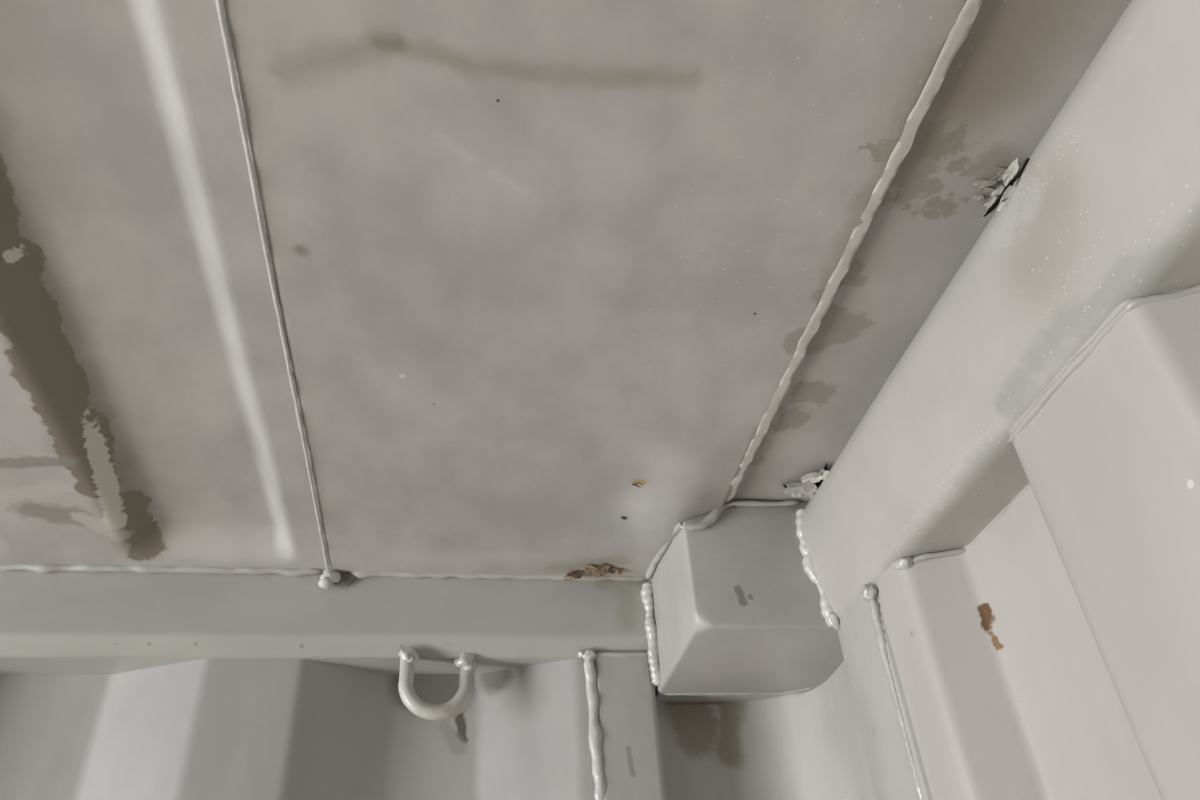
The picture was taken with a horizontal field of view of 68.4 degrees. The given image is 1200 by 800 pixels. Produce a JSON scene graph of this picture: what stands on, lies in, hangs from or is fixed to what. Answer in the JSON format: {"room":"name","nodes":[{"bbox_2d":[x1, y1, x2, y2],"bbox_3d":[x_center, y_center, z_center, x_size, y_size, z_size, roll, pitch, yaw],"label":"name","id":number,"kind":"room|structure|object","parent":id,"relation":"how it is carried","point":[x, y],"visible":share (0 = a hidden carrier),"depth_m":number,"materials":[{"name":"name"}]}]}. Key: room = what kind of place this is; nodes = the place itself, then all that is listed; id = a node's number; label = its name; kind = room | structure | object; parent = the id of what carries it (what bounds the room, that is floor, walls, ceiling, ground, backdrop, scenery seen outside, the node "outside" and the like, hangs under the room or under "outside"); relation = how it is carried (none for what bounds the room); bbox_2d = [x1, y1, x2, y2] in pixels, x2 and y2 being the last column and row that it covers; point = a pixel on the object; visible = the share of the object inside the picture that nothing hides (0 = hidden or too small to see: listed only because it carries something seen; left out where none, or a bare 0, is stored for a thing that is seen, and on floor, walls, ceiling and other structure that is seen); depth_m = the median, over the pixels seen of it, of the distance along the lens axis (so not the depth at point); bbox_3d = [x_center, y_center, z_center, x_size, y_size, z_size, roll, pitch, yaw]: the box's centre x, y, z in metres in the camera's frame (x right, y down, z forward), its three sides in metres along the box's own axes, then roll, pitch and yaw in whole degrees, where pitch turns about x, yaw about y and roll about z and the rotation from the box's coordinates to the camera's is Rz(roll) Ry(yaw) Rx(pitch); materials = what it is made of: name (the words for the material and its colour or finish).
{"room":"shipping container interior","nodes":[
{"label":"shipping container interior","id":0,"kind":"room"},
{"bbox_2d":[0,649,604,799],"bbox_3d":[-1.552,1.049,-0.263,3.276,2.340,0.043,3,-38,-9],"label":"wall","id":1,"kind":"structure","parent":0,"point":[208,728],"depth_m":0.64,"materials":[{"name":"metal"}]},
{"bbox_2d":[0,563,648,674],"bbox_3d":[-1.648,0.101,0.451,3.424,0.070,0.088,3,-38,-9],"label":"rail","id":2,"kind":"object","parent":1,"relation":"attached to","point":[85,619],"visible":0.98,"depth_m":0.66,"materials":[{"name":"metal"}]},
{"bbox_2d":[398,648,476,720],"bbox_3d":[-0.119,0.209,0.650,0.059,0.056,0.020,12,-40,-20],"label":"ring","id":3,"kind":"object","parent":2,"relation":"attached to","point":[466,664],"visible":1,"depth_m":0.64,"materials":[{"name":"paint"}]},
{"bbox_2d":[0,0,1130,576],"bbox_3d":[-1.414,-0.644,-0.443,3.542,0.034,2.342,3,-38,-9],"label":"ceiling","id":4,"kind":"structure","parent":0,"point":[521,287],"depth_m":0.43,"materials":[{"name":"paint"}]},
{"bbox_2d":[861,288,1199,799],"bbox_3d":[0.405,0.388,-0.968,0.044,2.301,2.116,3,-38,-9],"label":"wall","id":5,"kind":"structure","parent":0,"point":[1056,656],"depth_m":0.38,"materials":[{"name":"metal"}]},
{"bbox_2d":[783,0,1199,618],"bbox_3d":[0.340,-0.555,-0.236,0.095,0.109,2.208,3,-38,-9],"label":"header rail","id":6,"kind":"object","parent":5,"relation":"attached to","point":[1103,214],"visible":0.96,"depth_m":0.40,"materials":[{"name":"metal"}]},
{"label":"floor","id":7,"kind":"structure","parent":0,"visible":0},
{"bbox_2d":[593,581,932,799],"bbox_3d":[0.192,1.093,-0.046,0.244,2.330,0.132,-32,-45,31],"label":"post","id":8,"kind":"object","parent":7,"relation":"on","point":[841,738],"visible":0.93,"depth_m":0.66,"materials":[{"name":"metal"}]},
{"bbox_2d":[641,500,843,701],"bbox_3d":[0.108,0.157,0.673,0.140,0.105,0.169,3,-38,-9],"label":"corner casting","id":9,"kind":"object","parent":8,"relation":"attached to","point":[737,608],"visible":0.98,"depth_m":0.62,"materials":[{"name":"paint"}]}
]}

